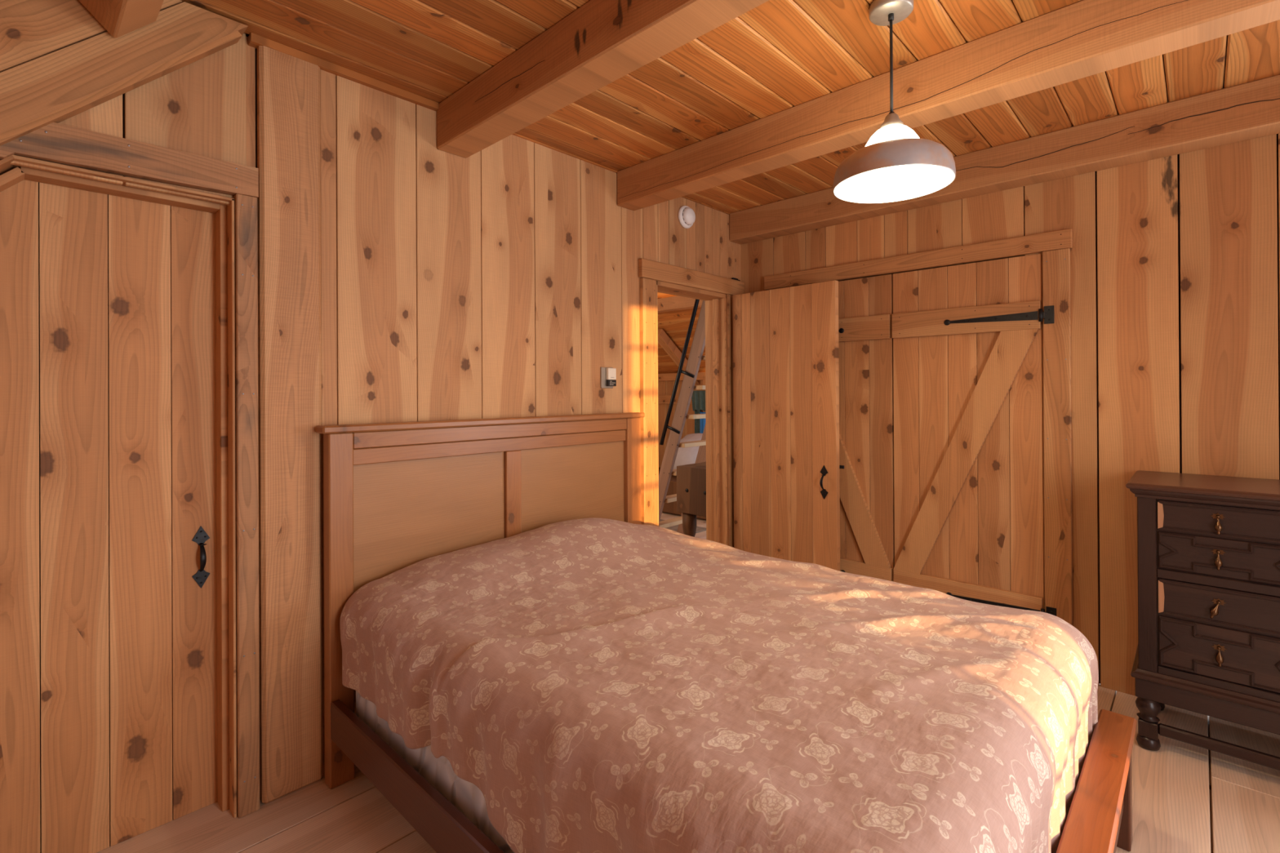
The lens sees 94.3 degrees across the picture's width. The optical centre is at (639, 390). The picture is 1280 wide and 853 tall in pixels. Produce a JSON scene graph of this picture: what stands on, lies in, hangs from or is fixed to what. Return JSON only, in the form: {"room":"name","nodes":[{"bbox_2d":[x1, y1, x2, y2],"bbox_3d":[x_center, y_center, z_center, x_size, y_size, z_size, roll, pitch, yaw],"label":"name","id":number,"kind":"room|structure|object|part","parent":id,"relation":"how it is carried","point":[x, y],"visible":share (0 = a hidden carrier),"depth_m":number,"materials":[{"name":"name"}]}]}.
{"room":"bedroom","nodes":[
{"label":"bedroom","id":0,"kind":"room"},
{"bbox_2d":[10,32,741,804],"bbox_3d":[-0.957,0.087,2.553,0.102,2.869,5.000,0,0,43],"label":"wall","id":1,"kind":"structure","parent":0,"point":[402,277],"depth_m":2.38,"materials":[{"name":"brown wood"}]},
{"bbox_2d":[0,179,217,852],"bbox_3d":[-1.824,0.395,1.790,0.102,2.260,1.100,0,0,43],"label":"door","id":2,"kind":"structure","parent":1,"relation":"in","point":[108,584],"depth_m":1.89,"materials":[{"name":"brown wood"}]},
{"bbox_3d":[-1.534,0.660,2.075,0.007,0.065,0.052,0,0,43],"label":"plate","id":3,"kind":"part","parent":2,"relation":"part of","materials":[{"name":"black metal"}]},
{"bbox_3d":[-1.535,0.507,2.075,0.007,0.065,0.052,0,0,43],"label":"plate","id":4,"kind":"part","parent":2,"relation":"part of","materials":[{"name":"black metal"}]},
{"bbox_2d":[0,155,236,817],"bbox_3d":[-1.787,0.403,1.712,0.142,2.122,1.019,0,0,43],"label":"trim","id":5,"kind":"structure","parent":1,"relation":"attached to","point":[11,175],"depth_m":2.06,"materials":[{"name":"brown wood"}]},
{"bbox_2d":[0,122,258,197],"bbox_3d":[-1.578,-0.708,1.844,0.043,0.133,0.670,0,0,43],"label":"trim","id":6,"kind":"structure","parent":1,"relation":"attached to","point":[55,143],"depth_m":1.83,"materials":[{"name":"brown wood"}]},
{"bbox_2d":[233,193,259,818],"bbox_3d":[-1.366,0.394,2.061,0.041,2.137,0.063,0,0,43],"label":"trim","id":7,"kind":"structure","parent":1,"relation":"attached to","point":[246,216],"depth_m":2.04,"materials":[{"name":"brown wood"}]},
{"bbox_2d":[247,32,729,214],"bbox_3d":[-0.370,-1.234,3.140,0.045,0.030,2.915,0,0,43],"label":"trim","id":8,"kind":"structure","parent":1,"relation":"attached to","point":[254,40],"depth_m":2.34,"materials":[{"name":"brown wood"}]},
{"bbox_2d":[600,367,616,388],"bbox_3d":[-0.176,-0.070,3.316,0.031,0.118,0.097,0,0,43],"label":"thermostat","id":9,"kind":"object","parent":1,"relation":"attached to","point":[608,375],"visible":1,"depth_m":3.31,"materials":[{"name":"beige plastic"}]},
{"bbox_3d":[-0.161,-0.040,3.326,0.020,0.034,0.062,0,0,43],"label":"panel","id":10,"kind":"part","parent":9,"relation":"part of","materials":[{"name":"black plastic"}]},
{"bbox_2d":[640,277,657,526],"bbox_3d":[0.056,0.396,3.559,0.031,2.125,0.123,0,0,43],"label":"trim","id":11,"kind":"structure","parent":1,"relation":"attached to","point":[648,300],"depth_m":3.54,"materials":[{"name":"brown wood"}]},
{"bbox_2d":[678,205,695,228],"bbox_3d":[0.314,-1.120,3.822,0.060,0.146,0.146,0,0,43],"label":"smoke detector","id":12,"kind":"object","parent":1,"relation":"attached to","point":[686,216],"visible":1,"depth_m":3.79,"materials":[{"name":"white plastic"}]},
{"bbox_2d":[638,257,744,295],"bbox_3d":[0.372,-0.725,3.901,0.034,0.110,1.083,0,0,43],"label":"trim","id":13,"kind":"structure","parent":1,"relation":"attached to","point":[647,268],"depth_m":3.81,"materials":[{"name":"brown wood"}]},
{"bbox_2d":[656,280,733,547],"bbox_3d":[0.336,0.394,3.966,0.180,2.128,0.850,0,0,43],"label":"trim","id":14,"kind":"structure","parent":1,"relation":"attached to","point":[718,306],"depth_m":4.15,"materials":[{"name":"brown wood"}]},
{"bbox_2d":[732,280,844,571],"bbox_3d":[0.943,0.387,3.864,0.111,2.100,0.792,0,0,-43],"label":"door","id":15,"kind":"structure","parent":1,"relation":"in","point":[786,357],"depth_m":3.82,"materials":[{"name":"brown wood"}]},
{"bbox_3d":[1.129,0.638,3.638,0.007,0.063,0.052,0,0,-44],"label":"plate","id":16,"kind":"part","parent":15,"relation":"part of","materials":[{"name":"black metal"}]},
{"bbox_3d":[1.128,0.491,3.639,0.007,0.063,0.052,0,0,-44],"label":"plate","id":17,"kind":"part","parent":15,"relation":"part of","materials":[{"name":"black metal"}]},
{"bbox_2d":[657,292,705,373],"bbox_3d":[-0.155,-0.364,5.886,3.300,3.720,4.612,0,0,43],"label":"ceiling","id":18,"kind":"structure","parent":0,"point":[675,324],"depth_m":7.34,"materials":[{"name":"brown wood"}]},
{"bbox_2d":[657,328,700,385],"bbox_3d":[0.516,-0.393,7.691,0.120,0.735,0.935,0,0,43],"label":"rafter","id":19,"kind":"object","parent":18,"relation":"attached to","point":[664,341],"visible":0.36,"depth_m":7.51,"materials":[{"name":"brown wood"}]},
{"bbox_2d":[657,372,705,467],"bbox_3d":[1.266,0.587,7.420,3.227,1.750,0.130,0,0,43],"label":"wall","id":20,"kind":"structure","parent":0,"point":[666,382],"depth_m":8.27,"materials":[{"name":"brown wood"}]},
{"bbox_2d":[691,390,705,433],"bbox_3d":[0.908,0.409,7.617,0.090,0.810,0.623,0,0,-45],"label":"hanging clothes","id":21,"kind":"object","parent":20,"relation":"hanging from","point":[698,398],"visible":0.38,"depth_m":7.75,"materials":[{"name":"green fabric"}]},
{"bbox_3d":[0.757,0.416,7.807,0.104,0.800,0.034,0,0,43],"label":"panel","id":22,"kind":"part","parent":21,"relation":"part of","materials":[{"name":"teal fabric"}]},
{"bbox_2d":[699,412,706,433],"bbox_3d":[0.827,0.505,7.700,0.120,0.440,0.020,0,0,43],"label":"cloth","id":23,"kind":"object","parent":20,"relation":"hanging from","point":[703,421],"visible":0.23,"depth_m":7.71,"materials":[{"name":"blue fabric"}]},
{"bbox_2d":[96,511,1279,852],"bbox_3d":[0.598,1.487,4.148,8.440,0.060,9.550,0,0,43],"label":"floor","id":24,"kind":"structure","parent":0,"point":[1187,797],"depth_m":2.04,"materials":[{"name":"brown wood"}]},
{"bbox_2d":[658,298,706,533],"bbox_3d":[0.542,0.211,5.349,0.993,2.535,0.619,0,0,43],"label":"ladder","id":25,"kind":"object","parent":24,"relation":"on","point":[691,373],"visible":0.38,"depth_m":5.18,"materials":[{"name":"brown wood"}]},
{"bbox_3d":[0.368,-0.269,5.110,0.533,1.511,0.034,0,0,43],"label":"handrail","id":26,"kind":"part","parent":25,"relation":"part of","materials":[{"name":"black metal"}]},
{"bbox_3d":[0.699,0.210,5.552,0.943,2.535,0.036,0,0,43],"label":"rail","id":27,"kind":"part","parent":25,"relation":"part of","materials":[{"name":"brown wood"}]},
{"bbox_2d":[658,466,706,519],"bbox_3d":[0.599,1.255,7.329,2.000,0.380,0.880,0,0,43],"label":"bench","id":28,"kind":"object","parent":24,"relation":"on","point":[670,508],"visible":0.02,"depth_m":6.94,"materials":[{"name":"brown wood"}]},
{"bbox_2d":[673,433,702,469],"bbox_3d":[0.675,0.793,7.340,0.600,0.511,0.630,0,0,43],"label":"pillow","id":29,"kind":"object","parent":28,"relation":"on","point":[686,455],"visible":0.29,"depth_m":7.11,"materials":[{"name":"grey fabric"}]},
{"bbox_2d":[659,519,706,533],"bbox_3d":[0.126,1.459,6.497,1.250,0.011,0.420,0,0,43],"label":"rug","id":30,"kind":"object","parent":24,"relation":"on","point":[699,529],"visible":0.12,"depth_m":6.22,"materials":[{"name":"fabric"}]},
{"bbox_2d":[676,462,706,537],"bbox_3d":[0.601,1.036,4.848,0.390,0.845,0.486,0,0,43],"label":"block","id":31,"kind":"object","parent":24,"relation":"on","point":[691,478],"visible":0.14,"depth_m":4.73,"materials":[{"name":"brown wood"}]},
{"bbox_3d":[0.404,1.223,4.819,0.116,0.475,0.116,0,0,43],"label":"leg","id":32,"kind":"part","parent":31,"relation":"part of","materials":[{"name":"brown wood"}]},
{"bbox_2d":[315,412,1137,852],"bbox_3d":[0.199,0.789,2.058,2.240,1.331,1.716,0,0,43],"label":"bed","id":33,"kind":"object","parent":24,"relation":"on","point":[397,495],"visible":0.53,"depth_m":2.36,"materials":[{"name":"brown wood"}]},
{"bbox_3d":[-1.127,0.810,2.222,0.060,1.303,0.087,0,0,43],"label":"post","id":34,"kind":"part","parent":33,"relation":"part of","materials":[{"name":"brown wood"}]},
{"bbox_3d":[-0.590,1.120,2.788,0.042,0.120,1.470,0,0,43],"label":"rail","id":35,"kind":"part","parent":33,"relation":"part of","materials":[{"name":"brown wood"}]},
{"bbox_3d":[-0.367,1.202,1.470,2.072,0.137,0.034,0,0,43],"label":"rail","id":36,"kind":"part","parent":33,"relation":"part of","materials":[{"name":"brown wood"}]},
{"bbox_2d":[355,690,513,852],"bbox_3d":[0.188,1.048,2.070,2.042,0.388,1.542,0,0,43],"label":"mattress","id":37,"kind":"object","parent":33,"relation":"on","point":[465,796],"visible":0.1,"depth_m":1.75,"materials":[{"name":"fabric"}]},
{"bbox_2d":[339,517,1098,852],"bbox_3d":[0.211,0.995,2.061,2.066,0.767,1.663,0,0,43],"label":"duvet","id":38,"kind":"object","parent":37,"relation":"on","point":[603,685],"visible":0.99,"depth_m":1.52,"materials":[{"name":"fabric"}]},
{"bbox_3d":[-0.596,0.253,2.791,0.038,0.061,1.470,0,0,43],"label":"rail","id":39,"kind":"part","parent":33,"relation":"part of","materials":[{"name":"brown wood"}]},
{"bbox_3d":[-0.593,0.189,2.788,0.046,0.062,1.470,0,0,43],"label":"rail","id":40,"kind":"part","parent":33,"relation":"part of","materials":[{"name":"brown wood"}]},
{"bbox_3d":[-0.049,0.807,3.364,0.060,1.303,0.110,0,0,43],"label":"post","id":41,"kind":"part","parent":33,"relation":"part of","materials":[{"name":"brown wood"}]},
{"bbox_3d":[0.980,1.066,1.319,0.093,0.028,1.684,0,0,43],"label":"rail","id":42,"kind":"part","parent":33,"relation":"part of","materials":[{"name":"brown wood"}]},
{"bbox_3d":[0.981,1.194,1.322,0.042,0.227,1.519,0,0,43],"label":"panel","id":43,"kind":"part","parent":33,"relation":"part of","materials":[{"name":"brown wood"}]},
{"bbox_3d":[1.530,1.263,1.903,0.071,0.367,0.070,0,0,43],"label":"post","id":44,"kind":"part","parent":33,"relation":"part of","materials":[{"name":"brown wood"}]},
{"bbox_2d":[1125,470,1279,770],"bbox_3d":[2.476,0.907,2.277,0.908,1.070,0.513,0,0,43],"label":"dresser","id":45,"kind":"object","parent":24,"relation":"on","point":[1208,546],"visible":1,"depth_m":2.27,"materials":[{"name":"brown wood"}]},
{"bbox_3d":[2.057,1.341,2.401,0.080,0.208,0.080,0,0,43],"label":"leg","id":46,"kind":"part","parent":45,"relation":"part of","materials":[{"name":"brown wood"}]},
{"bbox_3d":[2.334,1.340,2.695,0.080,0.208,0.080,0,0,43],"label":"leg","id":47,"kind":"part","parent":45,"relation":"part of","materials":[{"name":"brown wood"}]},
{"bbox_3d":[2.474,0.413,2.278,0.886,0.034,0.492,0,0,43],"label":"cornice","id":48,"kind":"part","parent":45,"relation":"part of","materials":[{"name":"brown wood"}]},
{"bbox_3d":[2.478,1.142,2.276,0.888,0.036,0.493,0,0,43],"label":"moulding","id":49,"kind":"part","parent":45,"relation":"part of","materials":[{"name":"brown wood"}]},
{"bbox_3d":[2.338,0.776,2.131,0.842,0.732,0.045,0,0,43],"label":"frame","id":50,"kind":"part","parent":45,"relation":"part of","materials":[{"name":"brown wood"}]},
{"bbox_3d":[2.187,0.612,2.244,0.043,0.028,0.013,0,0,43],"label":"plate","id":51,"kind":"part","parent":45,"relation":"part of","materials":[{"name":"gold metal"}]},
{"bbox_3d":[2.186,0.479,2.244,0.043,0.028,0.013,0,0,43],"label":"plate","id":52,"kind":"part","parent":45,"relation":"part of","materials":[{"name":"gold metal"}]},
{"bbox_3d":[2.326,0.819,2.116,0.716,0.141,0.009,0,0,43],"label":"moulding","id":53,"kind":"part","parent":45,"relation":"part of","materials":[{"name":"brown wood"}]},
{"bbox_3d":[2.323,0.633,2.115,0.717,0.139,0.014,0,0,43],"label":"moulding","id":54,"kind":"part","parent":45,"relation":"part of","materials":[{"name":"brown wood"}]},
{"bbox_3d":[2.324,0.495,2.117,0.716,0.118,0.009,0,0,43],"label":"moulding","id":55,"kind":"part","parent":45,"relation":"part of","materials":[{"name":"brown wood"}]},
{"bbox_3d":[2.189,0.975,2.243,0.043,0.028,0.013,0,0,43],"label":"plate","id":56,"kind":"part","parent":45,"relation":"part of","materials":[{"name":"gold metal"}]},
{"bbox_3d":[2.188,0.802,2.243,0.043,0.028,0.013,0,0,43],"label":"plate","id":57,"kind":"part","parent":45,"relation":"part of","materials":[{"name":"gold metal"}]},
{"bbox_3d":[2.325,0.996,2.114,0.717,0.191,0.014,0,0,43],"label":"moulding","id":58,"kind":"part","parent":45,"relation":"part of","materials":[{"name":"brown wood"}]},
{"bbox_2d":[180,0,1279,213],"bbox_3d":[1.014,-1.290,1.639,4.239,0.060,3.620,0,0,43],"label":"ceiling","id":59,"kind":"structure","parent":0,"point":[775,56],"depth_m":2.29,"materials":[{"name":"brown wood"}]},
{"bbox_2d":[436,0,768,158],"bbox_3d":[0.659,-1.162,1.231,4.117,0.197,0.149,0,0,43],"label":"ceiling beam","id":60,"kind":"structure","parent":59,"relation":"attached to","point":[600,42],"depth_m":2.01,"materials":[{"name":"brown wood"}]},
{"bbox_2d":[832,0,955,203],"bbox_3d":[0.818,-0.962,1.929,0.366,0.594,0.366,0,0,43],"label":"pendant lamp","id":61,"kind":"object","parent":59,"relation":"hanging from","point":[895,164],"visible":1,"depth_m":1.92,"materials":[{"name":"metal"}]},
{"bbox_3d":[0.817,-1.055,1.929,0.018,0.334,0.018,0,0,43],"label":"cord","id":62,"kind":"part","parent":61,"relation":"part of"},
{"bbox_3d":[0.819,-0.718,1.928,0.366,0.107,0.366,0,0,43],"label":"lamp shade","id":63,"kind":"part","parent":61,"relation":"part of","materials":[{"name":"metal"}]},
{"bbox_2d":[617,0,1279,210],"bbox_3d":[1.412,-1.164,2.029,4.117,0.197,0.145,0,0,43],"label":"ceiling beam","id":64,"kind":"structure","parent":59,"relation":"attached to","point":[1083,38],"depth_m":2.18,"materials":[{"name":"brown wood"}]},
{"bbox_2d":[729,74,1279,244],"bbox_3d":[2.178,-1.166,2.842,4.117,0.197,0.150,0,0,43],"label":"ceiling beam","id":65,"kind":"structure","parent":59,"relation":"attached to","point":[1250,110],"depth_m":2.85,"materials":[{"name":"brown wood"}]},
{"bbox_2d":[740,133,1279,695],"bbox_3d":[2.253,0.090,2.934,4.250,2.709,0.080,0,0,43],"label":"wall","id":66,"kind":"structure","parent":0,"point":[1175,260],"depth_m":2.79,"materials":[{"name":"brown wood"}]},
{"bbox_2d":[838,274,894,582],"bbox_3d":[1.223,0.364,3.830,0.794,2.118,0.075,0,0,43],"label":"door","id":67,"kind":"structure","parent":66,"relation":"in","point":[865,304],"depth_m":3.66,"materials":[{"name":"brown wood"}]},
{"bbox_2d":[764,228,1072,290],"bbox_3d":[1.516,-0.750,3.554,1.750,0.092,0.045,0,0,43],"label":"trim","id":68,"kind":"structure","parent":66,"relation":"attached to","point":[1060,239],"depth_m":3.39,"materials":[{"name":"brown wood"}]},
{"bbox_2d":[891,253,1056,616],"bbox_3d":[1.810,0.359,3.276,0.804,2.118,0.075,0,0,43],"label":"door","id":69,"kind":"structure","parent":66,"relation":"in","point":[967,338],"depth_m":3.26,"materials":[{"name":"brown wood"}]},
{"bbox_3d":[2.066,-0.382,3.007,0.055,0.090,0.011,0,0,43],"label":"plate","id":70,"kind":"part","parent":69,"relation":"part of","materials":[{"name":"black metal"}]},
{"bbox_3d":[2.074,1.144,3.003,0.055,0.090,0.011,0,0,43],"label":"plate","id":71,"kind":"part","parent":69,"relation":"part of","materials":[{"name":"black metal"}]},
{"bbox_2d":[1042,248,1072,625],"bbox_3d":[2.112,0.369,2.999,0.113,2.154,0.039,0,0,43],"label":"trim","id":72,"kind":"structure","parent":66,"relation":"attached to","point":[1057,409],"depth_m":2.98,"materials":[{"name":"brown wood"}]},
{"bbox_3d":[-1.039,-0.026,7.301,0.030,3.000,5.197,0,0,43],"label":"wall","id":73,"kind":"structure","parent":0,"visible":0},
{"bbox_2d":[657,295,702,312],"bbox_3d":[0.447,-0.966,6.559,3.140,0.140,0.120,0,0,43],"label":"tie beam","id":74,"kind":"structure","parent":73,"relation":"attached to","point":[673,303],"depth_m":6.54,"materials":[{"name":"brown wood"}]},
{"bbox_3d":[-0.704,-0.590,-0.216,4.200,1.427,1.427,0,0,43],"label":"ceiling","id":75,"kind":"structure","parent":0,"visible":0},
{"bbox_2d":[0,0,248,146],"bbox_3d":[-1.886,-0.609,1.485,0.085,1.254,1.537,0,0,43],"label":"rafter","id":76,"kind":"object","parent":75,"relation":"attached to","point":[59,63],"visible":1,"depth_m":1.71,"materials":[{"name":"brown wood"}]},
{"bbox_2d":[79,0,164,37],"bbox_3d":[-0.095,-1.151,0.373,4.020,0.197,0.197,0,0,43],"label":"ceiling beam","id":77,"kind":"structure","parent":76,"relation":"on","point":[119,18],"depth_m":1.69,"materials":[{"name":"brown wood"}]}
]}

